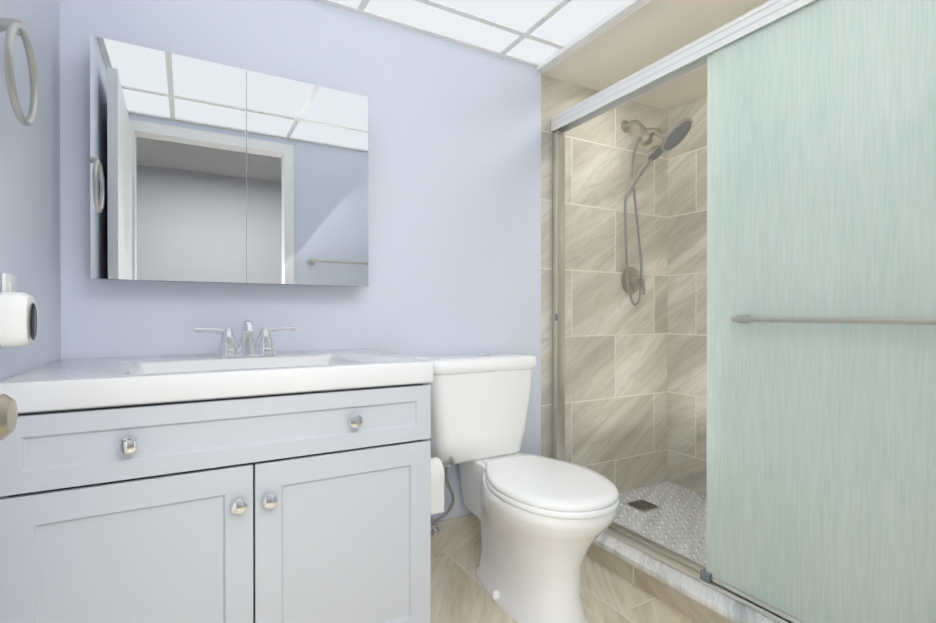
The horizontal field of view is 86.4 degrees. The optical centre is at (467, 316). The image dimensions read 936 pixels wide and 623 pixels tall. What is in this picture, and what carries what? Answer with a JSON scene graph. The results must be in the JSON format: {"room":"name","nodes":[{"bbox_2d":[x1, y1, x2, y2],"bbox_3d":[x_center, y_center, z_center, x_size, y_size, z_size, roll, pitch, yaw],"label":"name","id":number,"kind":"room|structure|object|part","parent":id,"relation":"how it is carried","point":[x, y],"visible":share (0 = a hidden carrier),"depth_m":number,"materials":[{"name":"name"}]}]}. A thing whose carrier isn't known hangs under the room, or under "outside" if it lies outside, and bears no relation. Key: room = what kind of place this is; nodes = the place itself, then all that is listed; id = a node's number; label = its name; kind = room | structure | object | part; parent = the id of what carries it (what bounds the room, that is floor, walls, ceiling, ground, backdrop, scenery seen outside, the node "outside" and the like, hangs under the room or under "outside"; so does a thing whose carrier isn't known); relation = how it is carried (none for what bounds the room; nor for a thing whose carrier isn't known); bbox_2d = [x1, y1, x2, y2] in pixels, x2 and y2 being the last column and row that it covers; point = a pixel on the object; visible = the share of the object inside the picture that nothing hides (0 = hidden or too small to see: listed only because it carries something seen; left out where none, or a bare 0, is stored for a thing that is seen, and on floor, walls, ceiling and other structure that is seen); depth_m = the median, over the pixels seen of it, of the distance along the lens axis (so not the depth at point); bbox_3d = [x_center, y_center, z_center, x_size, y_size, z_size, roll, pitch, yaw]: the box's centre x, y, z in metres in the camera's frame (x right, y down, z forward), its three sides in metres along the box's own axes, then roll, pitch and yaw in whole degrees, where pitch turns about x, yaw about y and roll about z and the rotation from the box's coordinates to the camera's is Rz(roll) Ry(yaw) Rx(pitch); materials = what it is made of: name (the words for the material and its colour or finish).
{"room":"bathroom","nodes":[
{"label":"bathroom","id":0,"kind":"room"},
{"bbox_2d":[0,394,17,439],"bbox_3d":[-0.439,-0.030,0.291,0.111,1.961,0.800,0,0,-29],"label":"door knob","id":1,"kind":"structure","parent":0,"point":[8,414],"depth_m":0.60,"materials":[{"name":"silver metal"}]},
{"bbox_2d":[0,0,60,380],"bbox_3d":[-0.747,-0.268,0.586,0.100,2.450,1.850,0,0,-29],"label":"wall","id":2,"kind":"structure","parent":0,"point":[30,207],"depth_m":1.18,"materials":[{"name":"blue paint"}]},
{"bbox_2d":[0,273,37,346],"bbox_3d":[-0.875,-0.013,0.977,0.060,0.142,0.147,0,0,-29],"label":"air freshener","id":3,"kind":"object","parent":2,"relation":"attached to","point":[18,319],"visible":1,"depth_m":0.92,"materials":[{"name":"white plastic"}]},
{"bbox_3d":[-0.916,-0.027,0.995,0.006,0.115,0.075,0,0,-29],"label":"plate","id":4,"kind":"part","parent":3,"relation":"part of","materials":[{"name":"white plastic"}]},
{"bbox_2d":[9,283,14,291],"bbox_3d":[-0.912,-0.051,0.997,0.002,0.030,0.031,0,0,-29],"label":"socket","id":5,"kind":"object","parent":3,"relation":"attached to","point":[11,285],"depth_m":0.99,"materials":[{"name":"white plastic"}]},
{"bbox_2d":[0,17,37,125],"bbox_3d":[-0.849,-0.461,0.921,0.052,0.202,0.178,0,0,-29],"label":"towel ring","id":6,"kind":"object","parent":2,"relation":"attached to","point":[12,28],"visible":1,"depth_m":0.91,"materials":[{"name":"silver metal"}]},
{"bbox_3d":[-0.847,-0.536,0.922,0.037,0.028,0.028,0,0,-29],"label":"post","id":7,"kind":"part","parent":6,"relation":"part of","materials":[{"name":"silver metal"}]},
{"bbox_2d":[60,0,540,520],"bbox_3d":[-0.482,-0.273,1.856,1.811,2.450,0.100,0,0,-29],"label":"wall","id":8,"kind":"structure","parent":0,"point":[454,198],"depth_m":1.89,"materials":[{"name":"blue paint"}]},
{"bbox_2d":[90,35,367,286],"bbox_3d":[-0.716,-0.434,1.596,0.779,0.660,0.118,0,0,-29],"label":"upper cabinet","id":9,"kind":"object","parent":8,"relation":"attached to","point":[202,171],"visible":1,"depth_m":1.51,"materials":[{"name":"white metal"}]},
{"bbox_3d":[-0.858,-0.433,1.450,0.388,0.660,0.005,0,0,-29],"label":"door","id":10,"kind":"part","parent":9,"relation":"part of","materials":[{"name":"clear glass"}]},
{"bbox_3d":[-0.518,-0.434,1.643,0.388,0.660,0.005,0,0,-29],"label":"door","id":11,"kind":"part","parent":9,"relation":"part of","materials":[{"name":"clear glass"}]},
{"bbox_2d":[431,513,480,554],"bbox_3d":[-0.016,0.888,2.061,0.745,0.125,0.011,0,0,-29],"label":"baseboard","id":12,"kind":"structure","parent":8,"relation":"attached to","point":[459,532],"depth_m":2.04,"materials":[{"name":"beige tile"}]},
{"bbox_2d":[552,130,564,460],"bbox_3d":[0.416,0.004,2.286,0.046,1.696,0.032,0,0,-29],"label":"door jamb","id":13,"kind":"object","parent":8,"relation":"attached to","point":[558,403],"visible":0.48,"depth_m":2.27,"materials":[{"name":"silver metal"}]},
{"bbox_2d":[541,73,667,492],"bbox_3d":[0.720,-0.276,2.535,0.951,2.450,0.100,0,0,-29],"label":"wall tile","id":14,"kind":"structure","parent":8,"relation":"attached to","point":[615,386],"depth_m":2.46,"materials":[{"name":"beige tile"}]},
{"bbox_2d":[621,118,692,305],"bbox_3d":[0.892,-0.522,2.362,0.168,0.933,0.379,0,0,-25],"label":"shower fixture","id":15,"kind":"object","parent":14,"relation":"attached to","point":[632,280],"visible":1,"depth_m":2.41,"materials":[{"name":"silver metal"}]},
{"bbox_3d":[0.842,-0.182,2.514,0.136,0.136,0.056,0,0,-29],"label":"valve plate","id":16,"kind":"part","parent":15,"relation":"part of","materials":[{"name":"silver metal"}]},
{"bbox_3d":[0.827,-0.940,2.458,0.021,0.068,0.101,0,0,-29],"label":"arm","id":17,"kind":"part","parent":15,"relation":"part of"},
{"bbox_3d":[0.829,-0.690,2.400,0.078,0.210,0.138,0,0,-29],"label":"hand handle","id":18,"kind":"part","parent":15,"relation":"part of","materials":[{"name":"silver metal"}]},
{"bbox_3d":[0.868,-0.147,2.469,0.020,0.081,0.024,0,0,-29],"label":"valve lever","id":19,"kind":"part","parent":15,"relation":"part of","materials":[{"name":"silver metal"}]},
{"bbox_2d":[550,0,815,131],"bbox_3d":[0.772,-0.874,1.643,0.065,0.066,1.496,0,0,-29],"label":"header","id":20,"kind":"object","parent":8,"relation":"attached to","point":[683,60],"visible":0.88,"depth_m":1.73,"materials":[{"name":"white metal"}]},
{"bbox_2d":[706,0,935,622],"bbox_3d":[0.955,-0.016,1.323,0.038,1.704,0.684,0,0,-29],"label":"shower door","id":21,"kind":"structure","parent":20,"relation":"hanging from","point":[821,437],"depth_m":1.31,"materials":[{"name":"green glass"}]},
{"bbox_2d":[735,315,749,322],"bbox_3d":[0.819,0.008,1.483,0.048,0.024,0.020,0,0,-29],"label":"bracket","id":22,"kind":"object","parent":21,"relation":"attached to","point":[741,316],"visible":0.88,"depth_m":1.47,"materials":[{"name":"silver metal"}]},
{"bbox_2d":[711,577,803,622],"bbox_3d":[0.940,0.843,1.326,0.012,0.014,0.670,0,0,-29],"label":"rail","id":23,"kind":"object","parent":21,"relation":"attached to","point":[758,602],"visible":0.8,"depth_m":1.47,"materials":[{"name":"silver metal"}]},
{"bbox_2d":[335,0,626,62],"bbox_3d":[0.016,-1.126,1.071,1.711,0.008,1.750,0,0,-29],"label":"panels","id":24,"kind":"object","parent":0,"point":[569,22],"depth_m":1.88,"materials":[{"name":"white plastic"}]},
{"bbox_2d":[357,0,369,10],"bbox_3d":[0.026,-1.118,1.077,0.024,0.006,1.750,0,0,-29],"label":"grid","id":25,"kind":"object","parent":24,"relation":"attached to","point":[362,5],"visible":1,"depth_m":1.79,"materials":[{"name":"white metal"}]},
{"bbox_2d":[315,0,538,66],"bbox_3d":[-0.408,-1.121,1.823,1.711,0.008,0.022,0,0,-29],"label":"back ceiling grid edge","id":26,"kind":"structure","parent":24,"relation":"attached to","point":[419,29],"depth_m":1.96,"materials":[{"name":"white"}]},
{"bbox_2d":[415,0,563,48],"bbox_3d":[-0.324,-1.121,1.675,1.711,0.006,0.024,0,0,-29],"label":"grid","id":27,"kind":"object","parent":24,"relation":"attached to","point":[459,12],"depth_m":1.90,"materials":[{"name":"white metal"}]},
{"bbox_2d":[500,0,570,53],"bbox_3d":[0.567,-1.119,1.382,0.024,0.006,1.750,0,0,-29],"label":"grid","id":28,"kind":"object","parent":24,"relation":"attached to","point":[539,22],"visible":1,"depth_m":1.92,"materials":[{"name":"white metal"}]},
{"bbox_2d":[536,0,647,72],"bbox_3d":[0.750,-1.112,1.486,0.034,0.024,1.750,0,0,-29],"label":"ceiling grid edge","id":29,"kind":"structure","parent":24,"relation":"attached to","point":[627,7],"depth_m":1.95,"materials":[{"name":"white metal"}]},
{"bbox_2d":[431,543,696,622],"bbox_3d":[0.023,0.980,1.085,1.927,0.050,1.950,0,0,-29],"label":"floor","id":30,"kind":"structure","parent":0,"point":[459,594],"depth_m":1.68,"materials":[{"name":"tile"}]},
{"bbox_2d":[0,320,454,622],"bbox_3d":[-0.516,0.482,1.433,1.130,0.943,0.606,0,0,-29],"label":"bathroom vanity","id":31,"kind":"object","parent":30,"relation":"on","point":[249,480],"visible":1,"depth_m":1.11,"materials":[{"name":"grey wood"}]},
{"bbox_3d":[-0.682,0.597,1.028,0.440,0.518,0.019,0,0,-29],"label":"door","id":32,"kind":"part","parent":31,"relation":"part of","materials":[{"name":"grey wood"}]},
{"bbox_3d":[-0.685,0.259,1.005,0.035,0.035,0.030,0,0,-29],"label":"knob","id":33,"kind":"part","parent":31,"relation":"part of","materials":[{"name":"silver metal"}]},
{"bbox_3d":[-0.490,0.259,1.135,0.883,0.145,0.019,0,0,-29],"label":"drawer","id":34,"kind":"part","parent":31,"relation":"part of","materials":[{"name":"grey wood"}]},
{"bbox_2d":[0,348,432,412],"bbox_3d":[-0.624,0.171,1.378,0.890,0.100,0.592,0,0,-29],"label":"countertop","id":35,"kind":"structure","parent":31,"relation":"on","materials":[{"name":"white stone"}]},
{"bbox_2d":[194,320,294,357],"bbox_3d":[-0.653,0.066,1.475,0.275,0.110,0.110,0,0,-29],"label":"faucet","id":36,"kind":"object","parent":35,"relation":"on","point":[264,347],"depth_m":1.47,"materials":[{"name":"silver metal"}]},
{"bbox_3d":[-0.508,0.420,1.106,0.035,0.035,0.030,0,0,-29],"label":"knob","id":37,"kind":"part","parent":31,"relation":"part of","materials":[{"name":"silver metal"}]},
{"bbox_3d":[-0.453,0.420,1.137,0.035,0.035,0.030,0,0,-29],"label":"knob","id":38,"kind":"part","parent":31,"relation":"part of","materials":[{"name":"silver metal"}]},
{"bbox_3d":[-0.296,0.596,1.246,0.439,0.518,0.019,0,0,-29],"label":"door","id":39,"kind":"part","parent":31,"relation":"part of","materials":[{"name":"grey wood"}]},
{"bbox_3d":[-0.280,0.258,1.234,0.035,0.035,0.030,0,0,-29],"label":"knob","id":40,"kind":"part","parent":31,"relation":"part of","materials":[{"name":"silver metal"}]},
{"bbox_3d":[-0.163,0.507,1.689,0.218,0.015,0.015,0,0,-29],"label":"arm","id":41,"kind":"part","parent":31,"relation":"part of"},
{"bbox_2d":[414,352,618,622],"bbox_3d":[0.160,0.549,1.707,0.466,0.807,0.779,0,0,-29],"label":"toilet","id":42,"kind":"object","parent":30,"relation":"on","point":[545,522],"visible":0.98,"depth_m":1.64,"materials":[{"name":"white ceramic"}]},
{"bbox_3d":[-0.125,0.831,1.922,0.035,0.035,0.032,0,0,-29],"label":"valve handle","id":43,"kind":"part","parent":42,"relation":"part of","materials":[{"name":"silver metal"}]},
{"bbox_3d":[0.028,0.179,1.939,0.466,0.053,0.242,0,0,-29],"label":"tank lid","id":44,"kind":"part","parent":42,"relation":"part of","materials":[{"name":"white ceramic"}]},
{"bbox_3d":[0.026,0.371,1.941,0.438,0.332,0.216,0,0,-29],"label":"tank","id":45,"kind":"part","parent":42,"relation":"part of","materials":[{"name":"white ceramic"}]},
{"bbox_3d":[0.232,0.754,1.649,0.377,0.398,0.592,0,0,-29],"label":"bowl","id":46,"kind":"part","parent":42,"relation":"part of","materials":[{"name":"white ceramic"}]},
{"bbox_3d":[0.251,0.545,1.611,0.369,0.018,0.522,0,0,-29],"label":"seat","id":47,"kind":"part","parent":42,"relation":"part of","materials":[{"name":"white plastic"}]},
{"bbox_3d":[0.251,0.524,1.610,0.365,0.024,0.516,0,0,-29],"label":"lid","id":48,"kind":"part","parent":42,"relation":"part of","materials":[{"name":"white plastic"}]},
{"bbox_2d":[586,532,776,622],"bbox_3d":[0.739,0.908,1.631,0.142,0.090,1.499,0,0,-29],"label":"shower curb","id":49,"kind":"object","parent":30,"relation":"on","point":[690,597],"visible":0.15,"depth_m":1.65,"materials":[{"name":"stone"}]},
{"bbox_2d":[603,521,792,622],"bbox_3d":[0.770,0.849,1.649,0.066,0.028,1.496,0,0,-29],"label":"track","id":50,"kind":"object","parent":49,"relation":"on","point":[696,576],"depth_m":1.74,"materials":[{"name":"silver metal"}]},
{"bbox_3d":[0.770,0.849,1.649,0.006,0.012,1.496,0,0,-29],"label":"shower door track lip","id":51,"kind":"part","parent":50,"relation":"part of","materials":[{"name":"silver metal"}]},
{"bbox_3d":[0.795,0.845,1.663,0.010,0.020,1.496,0,0,-29],"label":"inner shower door track lip","id":52,"kind":"part","parent":50,"relation":"part of","materials":[{"name":"silver metal"}]},
{"bbox_2d":[700,568,711,582],"bbox_3d":[0.776,0.841,1.615,0.026,0.027,0.035,0,0,-29],"label":"guide","id":53,"kind":"object","parent":50,"relation":"on","point":[705,575],"visible":0.79,"depth_m":1.61,"materials":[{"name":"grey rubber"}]},
{"bbox_2d":[542,0,768,111],"bbox_3d":[1.133,-1.293,1.701,0.847,0.400,1.750,0,0,-29],"label":"ceiling","id":54,"kind":"structure","parent":0,"point":[647,33],"depth_m":2.02,"materials":[{"name":"beige paint"}]},
{"bbox_2d":[667,96,706,493],"bbox_3d":[1.509,-0.274,2.004,0.100,2.450,1.600,0,0,-29],"label":"wall tiles","id":55,"kind":"structure","parent":0,"point":[687,336],"depth_m":2.57,"materials":[{"name":"beige tile"}]},
{"bbox_3d":[1.226,0.977,1.764,0.835,0.050,1.950,0,0,-29],"label":"floor","id":56,"kind":"structure","parent":0,"visible":0},
{"bbox_2d":[614,481,705,564],"bbox_3d":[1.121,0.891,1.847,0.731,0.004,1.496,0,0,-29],"label":"floor","id":57,"kind":"structure","parent":56,"relation":"on","point":[693,545],"depth_m":2.20,"materials":[{"name":"white tile"}]},
{"bbox_2d":[625,499,659,511],"bbox_3d":[0.817,0.885,2.330,0.110,0.004,0.110,0,0,-29],"label":"floor drain","id":58,"kind":"object","parent":57,"relation":"on","point":[642,505],"visible":1,"depth_m":2.33,"materials":[{"name":"silver metal"}]},
{"bbox_3d":[1.047,0.010,1.078,0.048,0.024,0.020,0,0,-29],"label":"bracket","id":59,"kind":"object","parent":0,"visible":0},
{"bbox_2d":[731,316,935,324],"bbox_3d":[0.919,0.009,1.268,0.017,0.017,0.515,0,0,-29],"label":"bar","id":60,"kind":"object","parent":59,"relation":"attached to","point":[877,320],"visible":1,"depth_m":1.24,"materials":[{"name":"silver metal"}]}
]}

